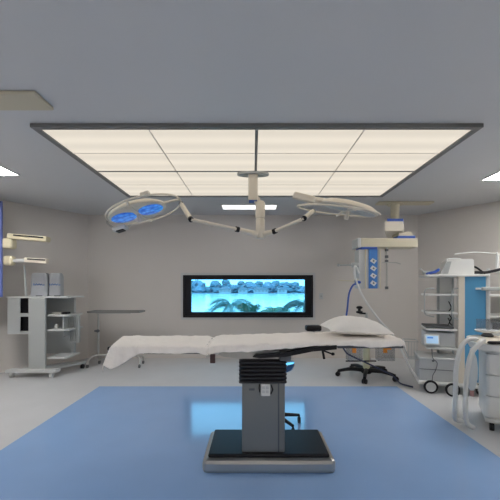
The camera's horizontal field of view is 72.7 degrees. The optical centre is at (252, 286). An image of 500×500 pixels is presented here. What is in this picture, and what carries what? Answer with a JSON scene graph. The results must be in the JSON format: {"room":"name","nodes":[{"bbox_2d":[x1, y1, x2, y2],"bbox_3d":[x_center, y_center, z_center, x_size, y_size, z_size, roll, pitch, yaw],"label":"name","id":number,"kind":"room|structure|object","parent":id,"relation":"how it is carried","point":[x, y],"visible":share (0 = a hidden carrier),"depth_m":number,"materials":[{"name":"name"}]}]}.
{"room":"operating room","nodes":[
{"label":"operating room","id":0,"kind":"room"},
{"bbox_2d":[0,200,87,372],"bbox_3d":[-3.745,-0.010,6.160,0.150,2.820,1.558,0,0,37],"label":"wall","id":1,"kind":"structure","parent":0,"point":[66,252],"depth_m":6.04,"materials":[{"name":"paint"}]},
{"bbox_2d":[0,0,499,214],"bbox_3d":[0.000,-1.495,2.550,8.540,0.150,8.600,0,0,0],"label":"ceiling","id":2,"kind":"structure","parent":0,"point":[92,61],"depth_m":2.28,"materials":[{"name":"paint"}]},
{"bbox_2d":[0,165,20,175],"bbox_3d":[-3.255,-1.413,3.705,0.630,0.011,1.210,0,0,0],"label":"recessed light","id":3,"kind":"object","parent":2,"relation":"in","point":[4,171],"visible":1,"depth_m":4.19,"materials":[{"name":"white plastic"}]},
{"bbox_2d":[0,167,15,174],"bbox_3d":[-3.255,-1.413,3.705,0.590,0.007,1.170,0,0,0],"label":"diffuser","id":4,"kind":"object","parent":3,"relation":"attached to","point":[3,171],"depth_m":4.18,"materials":[{"name":"white plastic"}]},
{"bbox_2d":[0,91,53,109],"bbox_3d":[-1.860,-1.405,2.567,0.580,0.029,0.235,0,0,0],"label":"ceiling hatch","id":5,"kind":"object","parent":2,"relation":"attached to","point":[9,100],"visible":1,"depth_m":2.55,"materials":[{"name":"beige metal"}]},
{"bbox_2d":[221,204,277,209],"bbox_3d":[-0.062,-1.413,6.010,0.985,0.011,0.360,0,0,0],"label":"recessed light","id":6,"kind":"object","parent":2,"relation":"in","point":[224,206],"visible":1,"depth_m":5.96,"materials":[{"name":"white plastic"}]},
{"bbox_2d":[222,205,276,208],"bbox_3d":[-0.062,-1.413,6.010,0.945,0.007,0.320,0,0,0],"label":"diffuser","id":7,"kind":"object","parent":6,"relation":"attached to","point":[223,206],"depth_m":5.99,"materials":[{"name":"white plastic"}]},
{"bbox_2d":[30,123,483,196],"bbox_3d":[0.033,-1.402,4.098,3.935,0.034,2.305,0,0,0],"label":"ceiling light panel","id":8,"kind":"object","parent":2,"relation":"attached to","point":[178,159],"visible":0.91,"depth_m":3.55,"materials":[{"name":"grey plastic"}]},
{"bbox_2d":[43,130,162,152],"bbox_3d":[-1.402,-1.402,3.274,0.944,0.012,0.539,0,0,0],"label":"diffuser","id":9,"kind":"object","parent":8,"relation":"attached to","point":[72,141],"depth_m":3.26,"materials":[{"name":"white plastic"}]},
{"bbox_2d":[75,154,174,170],"bbox_3d":[-1.402,-1.402,3.823,0.944,0.012,0.539,0,0,0],"label":"diffuser","id":10,"kind":"object","parent":8,"relation":"attached to","point":[96,162],"depth_m":3.81,"materials":[{"name":"white plastic"}]},
{"bbox_2d":[99,172,184,184],"bbox_3d":[-1.402,-1.402,4.372,0.944,0.012,0.539,0,0,0],"label":"diffuser","id":11,"kind":"object","parent":8,"relation":"attached to","point":[115,178],"depth_m":4.37,"materials":[{"name":"white plastic"}]},
{"bbox_2d":[117,185,191,195],"bbox_3d":[-1.402,-1.402,4.921,0.944,0.012,0.539,0,0,0],"label":"diffuser","id":12,"kind":"object","parent":8,"relation":"attached to","point":[129,190],"depth_m":4.87,"materials":[{"name":"white plastic"}]},
{"bbox_2d":[150,130,254,152],"bbox_3d":[-0.446,-1.402,3.274,0.944,0.012,0.539,0,0,0],"label":"diffuser","id":13,"kind":"object","parent":8,"relation":"attached to","point":[168,141],"depth_m":3.26,"materials":[{"name":"white plastic"}]},
{"bbox_2d":[166,154,254,170],"bbox_3d":[-0.446,-1.402,3.823,0.944,0.012,0.539,0,0,0],"label":"diffuser","id":14,"kind":"object","parent":8,"relation":"attached to","point":[179,162],"depth_m":3.81,"materials":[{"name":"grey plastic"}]},
{"bbox_2d":[178,172,247,184],"bbox_3d":[-0.446,-1.402,4.372,0.944,0.012,0.539,0,0,0],"label":"diffuser","id":15,"kind":"object","parent":8,"relation":"attached to","point":[187,178],"depth_m":4.37,"materials":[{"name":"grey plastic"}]},
{"bbox_2d":[186,185,247,195],"bbox_3d":[-0.446,-1.402,4.921,0.944,0.012,0.539,0,0,0],"label":"diffuser","id":16,"kind":"object","parent":8,"relation":"attached to","point":[194,190],"depth_m":4.92,"materials":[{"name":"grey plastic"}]},
{"bbox_2d":[105,171,380,238],"bbox_3d":[-0.013,-0.987,3.876,3.261,0.794,1.626,0,0,-15],"label":"lamp","id":17,"kind":"object","parent":8,"relation":"attached to","point":[137,211],"depth_m":3.93,"materials":[{"name":"beige metal"}]},
{"bbox_2d":[258,185,323,195],"bbox_3d":[0.511,-1.402,4.921,0.944,0.012,0.539,0,0,0],"label":"diffuser","id":18,"kind":"object","parent":8,"relation":"attached to","point":[263,190],"depth_m":4.90,"materials":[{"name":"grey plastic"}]},
{"bbox_2d":[258,172,333,184],"bbox_3d":[0.511,-1.402,4.372,0.944,0.012,0.539,0,0,0],"label":"diffuser","id":19,"kind":"object","parent":8,"relation":"attached to","point":[274,178],"depth_m":4.37,"materials":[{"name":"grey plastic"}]},
{"bbox_2d":[257,154,345,170],"bbox_3d":[0.511,-1.402,3.823,0.944,0.012,0.539,0,0,0],"label":"diffuser","id":20,"kind":"object","parent":8,"relation":"attached to","point":[265,162],"depth_m":3.81,"materials":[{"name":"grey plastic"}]},
{"bbox_2d":[258,130,362,152],"bbox_3d":[0.511,-1.402,3.274,0.944,0.012,0.539,0,0,0],"label":"diffuser","id":21,"kind":"object","parent":8,"relation":"attached to","point":[269,141],"depth_m":3.26,"materials":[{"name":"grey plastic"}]},
{"bbox_2d":[318,185,393,195],"bbox_3d":[1.467,-1.402,4.921,0.944,0.012,0.539,0,0,0],"label":"diffuser","id":22,"kind":"object","parent":8,"relation":"attached to","point":[326,190],"depth_m":4.92,"materials":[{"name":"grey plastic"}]},
{"bbox_2d":[326,172,411,184],"bbox_3d":[1.467,-1.402,4.372,0.944,0.012,0.539,0,0,0],"label":"diffuser","id":23,"kind":"object","parent":8,"relation":"attached to","point":[336,178],"depth_m":4.37,"materials":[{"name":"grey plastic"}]},
{"bbox_2d":[336,154,436,170],"bbox_3d":[1.467,-1.402,3.823,0.944,0.012,0.539,0,0,0],"label":"diffuser","id":24,"kind":"object","parent":8,"relation":"attached to","point":[349,162],"depth_m":3.81,"materials":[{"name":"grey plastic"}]},
{"bbox_2d":[349,130,469,152],"bbox_3d":[1.467,-1.402,3.274,0.944,0.012,0.539,0,0,0],"label":"diffuser","id":25,"kind":"object","parent":8,"relation":"attached to","point":[368,141],"depth_m":3.26,"materials":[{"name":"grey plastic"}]},
{"bbox_2d":[337,201,433,288],"bbox_3d":[2.125,-0.693,5.388,1.750,1.451,0.884,0,0,0],"label":"pendant","id":26,"kind":"object","parent":2,"relation":"hanging from","point":[368,250],"visible":0.93,"depth_m":5.02,"materials":[{"name":"beige metal"}]},
{"bbox_2d":[345,283,355,315],"bbox_3d":[1.427,0.420,5.084,0.131,0.966,0.262,0,0,-17],"label":"hose","id":27,"kind":"object","parent":26,"relation":"hanging from","point":[351,287],"visible":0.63,"depth_m":4.99,"materials":[{"name":"blue plastic"}]},
{"bbox_2d":[353,265,418,378],"bbox_3d":[1.893,0.468,4.854,0.873,1.568,0.173,0,0,23],"label":"hose","id":28,"kind":"object","parent":26,"relation":"hanging from","point":[355,266],"visible":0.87,"depth_m":4.90,"materials":[{"name":"white plastic"}]},
{"bbox_2d":[480,171,499,180],"bbox_3d":[3.325,-1.413,3.905,0.630,0.011,1.210,0,0,0],"label":"recessed light","id":29,"kind":"object","parent":2,"relation":"in","point":[496,176],"visible":1,"depth_m":4.39,"materials":[{"name":"white plastic"}]},
{"bbox_2d":[484,172,499,179],"bbox_3d":[3.325,-1.413,3.905,0.590,0.007,1.170,0,0,0],"label":"diffuser","id":30,"kind":"object","parent":29,"relation":"attached to","point":[496,176],"depth_m":4.38,"materials":[{"name":"white plastic"}]},
{"bbox_2d":[0,358,499,456],"bbox_3d":[0.000,1.460,2.550,8.240,0.120,8.300,0,0,0],"label":"floor","id":31,"kind":"structure","parent":0,"point":[27,400],"depth_m":4.99,"materials":[{"name":"grey plastic"}]},
{"bbox_2d":[5,265,85,376],"bbox_3d":[-3.353,0.529,5.548,1.015,1.739,0.655,0,0,0],"label":"trolley","id":32,"kind":"object","parent":31,"relation":"on","point":[33,316],"visible":0.99,"depth_m":5.36,"materials":[{"name":"grey metal"}]},
{"bbox_2d":[30,273,49,295],"bbox_3d":[-3.463,-0.040,5.546,0.277,0.377,0.142,0,0,0],"label":"box","id":33,"kind":"object","parent":32,"relation":"on","point":[39,281],"visible":0.84,"depth_m":5.49,"materials":[{"name":"grey plastic"}]},
{"bbox_2d":[49,273,63,295],"bbox_3d":[-3.216,-0.040,5.566,0.201,0.377,0.141,0,0,0],"label":"monitor","id":34,"kind":"object","parent":32,"relation":"on","point":[56,280],"visible":0.98,"depth_m":5.51,"materials":[{"name":"grey plastic"}]},
{"bbox_2d":[52,311,70,313],"bbox_3d":[-3.095,0.418,5.500,0.230,0.036,0.160,0,0,0],"label":"instrument box","id":35,"kind":"object","parent":32,"relation":"on","point":[57,312],"visible":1,"depth_m":5.44,"materials":[{"name":"silver metal"}]},
{"bbox_2d":[47,352,79,358],"bbox_3d":[-3.098,1.122,5.580,0.295,0.030,0.440,0,0,0],"label":"shelf","id":36,"kind":"object","parent":32,"relation":"attached to","point":[61,355],"depth_m":5.49,"materials":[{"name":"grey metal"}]},
{"bbox_2d":[47,326,82,330],"bbox_3d":[-3.072,0.682,5.580,0.345,0.030,0.440,0,0,0],"label":"shelf","id":37,"kind":"object","parent":32,"relation":"attached to","point":[66,328],"depth_m":5.46,"materials":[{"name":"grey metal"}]},
{"bbox_2d":[47,313,82,316],"bbox_3d":[-3.072,0.452,5.580,0.345,0.030,0.440,0,0,0],"label":"shelf","id":38,"kind":"object","parent":32,"relation":"attached to","point":[71,314],"depth_m":5.40,"materials":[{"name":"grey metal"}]},
{"bbox_2d":[86,310,144,367],"bbox_3d":[-2.410,0.907,6.028,0.935,0.984,0.406,0,0,0],"label":"tray table","id":39,"kind":"object","parent":31,"relation":"on","point":[97,312],"visible":0.89,"depth_m":5.96,"materials":[{"name":"silver metal"}]},
{"bbox_2d":[87,310,144,312],"bbox_3d":[-2.395,0.430,5.980,0.900,0.030,0.310,0,0,0],"label":"tray","id":40,"kind":"object","parent":39,"relation":"on","point":[93,311],"depth_m":5.83,"materials":[{"name":"silver metal"}]},
{"bbox_2d":[0,386,499,499],"bbox_3d":[-0.070,1.398,2.940,4.180,0.003,3.680,0,0,0],"label":"floor mat","id":41,"kind":"object","parent":31,"relation":"on","point":[113,442],"visible":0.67,"depth_m":2.90,"materials":[{"name":"blue plastic"}]},
{"bbox_2d":[107,325,402,472],"bbox_3d":[0.020,0.873,2.825,2.240,1.046,0.670,0,0,0],"label":"table","id":42,"kind":"object","parent":41,"relation":"on","point":[263,444],"visible":0.78,"depth_m":2.60,"materials":[{"name":"silver metal"}]},
{"bbox_2d":[102,335,213,368],"bbox_3d":[-0.772,0.525,2.785,0.877,0.194,0.602,0,0,0],"label":"sheet","id":43,"kind":"object","parent":42,"relation":"on","point":[125,348],"visible":1,"depth_m":2.53,"materials":[{"name":"white fabric"}]},
{"bbox_2d":[210,354,214,362],"bbox_3d":[-0.296,0.527,2.505,0.037,0.065,0.030,0,0,0],"label":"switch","id":44,"kind":"object","parent":42,"relation":"attached to","point":[212,356],"depth_m":2.49,"materials":[{"name":"brown plastic"}]},
{"bbox_2d":[207,331,406,354],"bbox_3d":[0.400,0.445,2.797,1.481,0.114,0.578,0,0,0],"label":"sheet","id":45,"kind":"object","parent":42,"relation":"on","point":[243,342],"visible":0.94,"depth_m":2.56,"materials":[{"name":"white fabric"}]},
{"bbox_2d":[321,316,393,334],"bbox_3d":[0.835,0.314,2.800,0.496,0.157,0.439,0,0,0],"label":"pillow","id":46,"kind":"object","parent":45,"relation":"on","point":[353,325],"visible":1,"depth_m":2.63,"materials":[{"name":"white fabric"}]},
{"bbox_2d":[285,360,300,429],"bbox_3d":[0.236,1.076,3.443,0.503,0.642,0.514,0,0,0],"label":"stool","id":47,"kind":"object","parent":41,"relation":"on","point":[290,364],"visible":0.22,"depth_m":3.36,"materials":[{"name":"blue plastic"}]},
{"bbox_2d":[335,306,398,383],"bbox_3d":[1.739,0.848,5.325,0.896,1.102,0.920,0,0,0],"label":"stand","id":48,"kind":"object","parent":31,"relation":"on","point":[366,369],"visible":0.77,"depth_m":5.27,"materials":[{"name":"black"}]},
{"bbox_2d":[343,348,412,387],"bbox_3d":[1.821,1.138,5.027,0.998,0.530,0.215,0,0,27],"label":"power cable","id":49,"kind":"object","parent":31,"relation":"on","point":[343,348],"visible":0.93,"depth_m":5.04,"materials":[{"name":"black plastic"}]},
{"bbox_2d":[402,274,499,396],"bbox_3d":[2.643,0.617,4.624,1.115,1.564,0.647,0,0,18],"label":"equipment cart","id":50,"kind":"object","parent":31,"relation":"on","point":[433,370],"visible":0.7,"depth_m":4.44,"materials":[{"name":"white metal"}]},
{"bbox_2d":[402,338,417,359],"bbox_3d":[2.181,0.859,4.715,0.179,0.250,0.247,0,0,18],"label":"wire basket","id":51,"kind":"object","parent":50,"relation":"on","point":[413,357],"depth_m":4.64,"materials":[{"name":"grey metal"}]},
{"bbox_2d":[426,268,439,274],"bbox_3d":[2.410,-0.203,4.558,0.161,0.090,0.092,0,0,43],"label":"strap","id":52,"kind":"object","parent":50,"relation":"on","point":[438,269],"visible":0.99,"depth_m":4.53,"materials":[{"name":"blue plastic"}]},
{"bbox_2d":[421,323,453,328],"bbox_3d":[2.548,0.539,4.711,0.330,0.025,0.420,0,0,18],"label":"keyboard tray","id":53,"kind":"object","parent":50,"relation":"on","point":[427,325],"visible":1,"depth_m":4.56,"materials":[{"name":"grey"}]},
{"bbox_2d":[421,329,454,347],"bbox_3d":[2.533,0.705,4.688,0.382,0.190,0.473,0,0,18],"label":"gas analyser","id":54,"kind":"object","parent":50,"relation":"on","point":[431,338],"visible":0.94,"depth_m":4.52,"materials":[{"name":"grey plastic"}]},
{"bbox_2d":[421,342,457,349],"bbox_3d":[2.567,0.816,4.705,0.370,0.026,0.460,0,0,18],"label":"shelf","id":55,"kind":"object","parent":50,"relation":"attached to","point":[427,347],"depth_m":4.51,"materials":[{"name":"white metal"}]},
{"bbox_2d":[421,325,457,330],"bbox_3d":[2.567,0.566,4.705,0.370,0.026,0.460,0,0,18],"label":"shelf","id":56,"kind":"object","parent":50,"relation":"attached to","point":[434,329],"depth_m":4.51,"materials":[{"name":"white metal"}]},
{"bbox_2d":[421,310,457,314],"bbox_3d":[2.567,0.346,4.705,0.370,0.026,0.460,0,0,18],"label":"shelf","id":57,"kind":"object","parent":50,"relation":"attached to","point":[444,312],"depth_m":4.55,"materials":[{"name":"white metal"}]},
{"bbox_2d":[421,293,457,295],"bbox_3d":[2.567,0.106,4.705,0.370,0.026,0.460,0,0,18],"label":"shelf","id":58,"kind":"object","parent":50,"relation":"attached to","point":[425,294],"depth_m":4.52,"materials":[{"name":"white metal"}]},
{"bbox_2d":[435,258,473,274],"bbox_3d":[2.732,-0.281,4.624,0.395,0.229,0.353,0,0,18],"label":"patient monitor","id":59,"kind":"object","parent":50,"relation":"on","point":[450,265],"visible":0.99,"depth_m":4.47,"materials":[{"name":"white plastic"}]},
{"bbox_2d":[441,262,450,273],"bbox_3d":[2.557,-0.255,4.501,0.122,0.160,0.012,0,0,18],"label":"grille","id":60,"kind":"object","parent":59,"relation":"attached to","point":[446,269],"depth_m":4.49,"materials":[{"name":"plastic"}]},
{"bbox_2d":[419,274,489,277],"bbox_3d":[2.727,-0.150,4.664,0.740,0.030,0.520,0,0,18],"label":"shelf","id":61,"kind":"object","parent":50,"relation":"attached to","point":[439,275],"depth_m":4.42,"materials":[{"name":"white metal"}]},
{"bbox_2d":[474,266,499,273],"bbox_3d":[3.158,0.043,4.664,0.594,0.781,0.140,0,0,0],"label":"cable","id":62,"kind":"object","parent":50,"relation":"attached to","point":[480,271],"visible":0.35,"depth_m":4.63,"materials":[{"name":"black plastic"}]},
{"bbox_2d":[454,252,499,328],"bbox_3d":[3.440,0.437,5.035,1.121,1.926,0.470,0,0,0],"label":"equipment rack","id":63,"kind":"object","parent":31,"relation":"on","point":[491,315],"visible":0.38,"depth_m":4.84,"materials":[{"name":"white metal"}]},
{"bbox_2d":[489,313,499,317],"bbox_3d":[3.655,0.420,5.035,0.670,0.028,0.470,0,0,0],"label":"shelf","id":64,"kind":"object","parent":63,"relation":"attached to","point":[491,315],"depth_m":4.84,"materials":[{"name":"white metal"}]},
{"bbox_2d":[490,320,499,335],"bbox_3d":[3.665,0.632,5.025,0.530,0.264,0.350,0,0,0],"label":"equipment box","id":65,"kind":"object","parent":63,"relation":"on","point":[494,324],"visible":0.29,"depth_m":4.86,"materials":[{"name":"grey plastic"}]},
{"bbox_2d":[466,335,499,430],"bbox_3d":[2.658,0.969,3.381,0.880,0.861,0.740,0,0,28],"label":"cart","id":66,"kind":"object","parent":31,"relation":"on","point":[489,354],"visible":0.91,"depth_m":3.28,"materials":[{"name":"white plastic"}]},
{"bbox_2d":[452,337,477,422],"bbox_3d":[2.055,0.928,3.339,0.277,0.883,0.144,0,0,-28],"label":"hose","id":67,"kind":"object","parent":66,"relation":"attached to","point":[464,342],"visible":1,"depth_m":3.27,"materials":[{"name":"white plastic"}]},
{"bbox_2d":[467,348,477,395],"bbox_3d":[2.150,0.835,3.340,0.110,0.470,0.077,0,0,0],"label":"bag","id":68,"kind":"object","parent":66,"relation":"hanging from","point":[473,376],"visible":0.7,"depth_m":3.31,"materials":[{"name":"white plastic"}]},
{"bbox_2d":[462,338,485,428],"bbox_3d":[2.117,0.930,3.238,0.290,0.875,0.106,0,0,-12],"label":"hose","id":69,"kind":"object","parent":66,"relation":"attached to","point":[481,341],"visible":1,"depth_m":3.19,"materials":[{"name":"white plastic"}]},
{"bbox_2d":[466,335,499,353],"bbox_3d":[2.658,0.590,3.381,0.880,0.090,0.740,0,0,28],"label":"countertop","id":70,"kind":"structure","parent":66,"relation":"on","point":[487,348],"depth_m":3.22,"materials":[{"name":"white plastic"}]},
{"bbox_2d":[474,329,499,336],"bbox_3d":[2.550,0.502,3.700,0.236,0.069,0.236,0,0,0],"label":"dish","id":71,"kind":"object","parent":66,"relation":"on","point":[485,332],"visible":1,"depth_m":3.67,"materials":[{"name":"grey plastic"}]},
{"bbox_2d":[487,341,499,343],"bbox_3d":[2.300,0.524,3.220,0.160,0.025,0.080,0,0,0],"label":"face mask","id":72,"kind":"object","parent":66,"relation":"on","point":[488,342],"visible":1,"depth_m":3.20,"materials":[{"name":"black plastic"}]},
{"bbox_2d":[88,215,417,357],"bbox_3d":[0.000,-0.010,6.775,6.500,2.820,0.150,0,0,0],"label":"wall","id":73,"kind":"structure","parent":0,"point":[140,267],"depth_m":6.70,"materials":[{"name":"paint"}]},
{"bbox_2d":[181,273,314,319],"bbox_3d":[-0.098,0.182,6.720,2.645,0.925,0.100,0,0,0],"label":"window","id":74,"kind":"structure","parent":73,"relation":"in","point":[186,278],"depth_m":6.69,"materials":[{"name":"black metal"}]},
{"bbox_2d":[418,201,499,355],"bbox_3d":[3.745,-0.010,6.160,0.150,2.820,1.558,0,0,-37],"label":"wall","id":75,"kind":"structure","parent":0,"point":[444,234],"depth_m":6.16,"materials":[{"name":"paint"}]},
{"label":"outside","id":76,"kind":"structure","parent":0,"visible":0},
{"bbox_3d":[0.000,2.525,10.935,60.000,1.550,8.130,0,0,0],"label":"bank","id":77,"kind":"object","parent":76,"visible":0},
{"bbox_2d":[204,298,253,311],"bbox_3d":[-0.589,1.037,9.652,1.989,1.432,1.300,0,0,0],"label":"palm","id":78,"kind":"object","parent":77,"relation":"on","point":[229,307],"visible":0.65,"depth_m":9.51,"materials":[{"name":"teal plant"}]},
{"bbox_2d":[236,302,261,311],"bbox_3d":[-0.106,1.061,8.192,0.652,1.384,0.598,0,0,19],"label":"palm","id":79,"kind":"object","parent":77,"relation":"on","point":[249,308],"visible":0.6,"depth_m":8.15,"materials":[{"name":"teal plant"}]},
{"bbox_2d":[259,306,291,311],"bbox_3d":[0.627,1.163,10.240,1.812,1.181,1.072,0,0,0],"label":"palm","id":80,"kind":"object","parent":77,"relation":"on","point":[269,309],"visible":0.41,"depth_m":10.10,"materials":[{"name":"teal plant"}]},
{"bbox_2d":[277,299,303,311],"bbox_3d":[1.360,1.017,8.517,1.681,1.472,1.072,0,0,0],"label":"palm","id":81,"kind":"object","parent":77,"relation":"on","point":[297,302],"visible":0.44,"depth_m":8.34,"materials":[{"name":"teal plant"}]},
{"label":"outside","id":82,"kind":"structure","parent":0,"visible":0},
{"bbox_2d":[192,292,303,293],"bbox_3d":[0.000,3.025,204.500,300.000,0.550,111.000,0,0,0],"label":"shore","id":83,"kind":"structure","parent":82,"point":[192,292],"depth_m":148.99,"materials":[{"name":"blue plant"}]},
{"bbox_2d":[192,280,201,291],"bbox_3d":[-27.829,-0.177,171.319,7.124,6.971,5.541,0,0,0],"label":"tree","id":84,"kind":"object","parent":83,"relation":"on","point":[195,283],"visible":0.36,"depth_m":169.44,"materials":[{"name":"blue plant"}]},
{"bbox_2d":[194,282,206,292],"bbox_3d":[-24.852,0.428,161.326,5.995,5.623,5.791,0,0,0],"label":"tree","id":85,"kind":"object","parent":83,"relation":"on","point":[200,288],"visible":0.98,"depth_m":159.51,"materials":[{"name":"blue plant"}]},
{"bbox_2d":[206,280,218,292],"bbox_3d":[-19.892,-0.020,170.868,7.418,6.659,7.781,0,0,0],"label":"tree","id":86,"kind":"object","parent":83,"relation":"on","point":[209,289],"visible":0.19,"depth_m":169.82,"materials":[{"name":"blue plant"}]},
{"bbox_2d":[210,281,221,292],"bbox_3d":[-17.066,0.236,160.713,6.576,6.142,6.794,0,0,0],"label":"tree","id":87,"kind":"object","parent":83,"relation":"on","point":[216,286],"visible":0.88,"depth_m":158.64,"materials":[{"name":"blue plant"}]},
{"bbox_2d":[219,287,230,292],"bbox_3d":[-12.500,1.480,152.750,5.600,2.560,5.100,0,0,0],"label":"house","id":88,"kind":"structure","parent":83,"relation":"on","point":[223,289],"depth_m":150.49,"materials":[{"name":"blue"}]},
{"bbox_2d":[222,280,231,286],"bbox_3d":[-14.787,-0.249,181.013,8.158,7.690,7.316,0,0,0],"label":"tree","id":89,"kind":"object","parent":83,"relation":"on","point":[225,283],"visible":0.5,"depth_m":179.10,"materials":[{"name":"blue plant"}]},
{"bbox_2d":[229,285,240,292],"bbox_3d":[-8.381,0.996,160.875,6.604,4.323,7.082,0,0,0],"label":"tree","id":90,"kind":"object","parent":83,"relation":"on","point":[234,288],"visible":0.76,"depth_m":158.34,"materials":[{"name":"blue plant"}]},
{"bbox_2d":[237,281,244,286],"bbox_3d":[-5.115,0.088,181.367,6.771,6.673,6.659,0,0,0],"label":"tree","id":91,"kind":"object","parent":83,"relation":"on","point":[240,283],"visible":0.34,"depth_m":179.10,"materials":[{"name":"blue plant"}]},
{"bbox_2d":[238,287,247,292],"bbox_3d":[-4.500,1.480,152.750,4.600,2.560,5.100,0,0,0],"label":"house","id":92,"kind":"structure","parent":83,"relation":"on","point":[242,289],"depth_m":150.49,"materials":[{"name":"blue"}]},
{"bbox_2d":[246,282,256,292],"bbox_3d":[-0.185,0.504,160.964,6.100,5.547,4.639,0,0,0],"label":"tree","id":93,"kind":"object","parent":83,"relation":"on","point":[250,286],"visible":0.78,"depth_m":159.43,"materials":[{"name":"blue plant"}]},
{"bbox_2d":[254,281,262,286],"bbox_3d":[3.333,0.067,180.996,7.559,6.633,7.150,0,0,0],"label":"tree","id":94,"kind":"object","parent":83,"relation":"on","point":[258,283],"visible":0.29,"depth_m":179.32,"materials":[{"name":"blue plant"}]},
{"bbox_2d":[254,287,267,292],"bbox_3d":[3.500,1.480,152.750,7.100,2.560,5.100,0,0,0],"label":"house","id":95,"kind":"structure","parent":83,"relation":"on","point":[257,289],"depth_m":150.49,"materials":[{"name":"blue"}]},
{"bbox_2d":[263,282,275,292],"bbox_3d":[7.538,0.376,160.855,6.591,5.968,6.564,0,0,0],"label":"tree","id":96,"kind":"object","parent":83,"relation":"on","point":[271,288],"visible":0.83,"depth_m":158.67,"materials":[{"name":"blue plant"}]},
{"bbox_2d":[271,280,279,291],"bbox_3d":[13.196,-0.123,180.794,7.053,7.057,5.234,0,0,0],"label":"tree","id":97,"kind":"object","parent":83,"relation":"on","point":[276,283],"visible":0.52,"depth_m":179.14,"materials":[{"name":"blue plant"}]},
{"bbox_2d":[277,287,286,292],"bbox_3d":[13.000,1.480,152.750,4.600,2.560,5.100,0,0,0],"label":"house","id":98,"kind":"structure","parent":83,"relation":"on","point":[281,289],"depth_m":150.49,"materials":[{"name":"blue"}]},
{"bbox_2d":[278,282,293,292],"bbox_3d":[15.554,0.385,160.821,7.346,5.622,6.984,0,0,0],"label":"tree","id":99,"kind":"object","parent":83,"relation":"on","point":[287,285],"visible":0.65,"depth_m":159.06,"materials":[{"name":"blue plant"}]},
{"bbox_2d":[291,282,298,291],"bbox_3d":[22.494,0.323,180.646,6.950,6.219,5.740,0,0,0],"label":"tree","id":100,"kind":"object","parent":83,"relation":"on","point":[295,284],"visible":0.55,"depth_m":178.60,"materials":[{"name":"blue plant"}]},
{"bbox_2d":[297,286,303,292],"bbox_3d":[24.267,1.161,160.934,6.829,3.702,5.008,0,0,0],"label":"tree","id":101,"kind":"object","parent":83,"relation":"on","point":[301,290],"visible":0.37,"depth_m":159.26,"materials":[{"name":"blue plant"}]},
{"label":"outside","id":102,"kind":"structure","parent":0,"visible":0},
{"bbox_2d":[192,294,303,311],"bbox_3d":[0.000,3.050,82.500,240.000,0.300,135.000,0,0,0],"label":"lake","id":103,"kind":"structure","parent":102,"point":[200,302],"depth_m":78.88,"materials":[{"name":"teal liquid"}]},
{"bbox_3d":[-4.195,-0.010,1.965,0.150,2.820,7.230,0,0,0],"label":"wall","id":104,"kind":"structure","parent":0,"visible":0},
{"bbox_2d":[0,201,2,296],"bbox_3d":[-3.944,-0.575,5.107,0.348,1.450,0.035,0,0,0],"label":"panel","id":105,"kind":"object","parent":104,"relation":"attached to","point":[1,202],"visible":1,"depth_m":5.10,"materials":[{"name":"blue plastic"}]},
{"bbox_2d":[3,256,48,265],"bbox_3d":[-3.442,-0.400,5.161,0.691,0.150,0.125,0,0,4],"label":"bracket arm","id":106,"kind":"object","parent":105,"relation":"attached to","point":[7,260],"visible":1,"depth_m":5.12,"materials":[{"name":"beige metal"}]},
{"bbox_2d":[2,233,50,248],"bbox_3d":[-3.442,-0.695,5.171,0.686,0.229,0.157,0,0,0],"label":"bracket arm","id":107,"kind":"object","parent":105,"relation":"attached to","point":[10,242],"visible":1,"depth_m":5.11,"materials":[{"name":"beige metal"}]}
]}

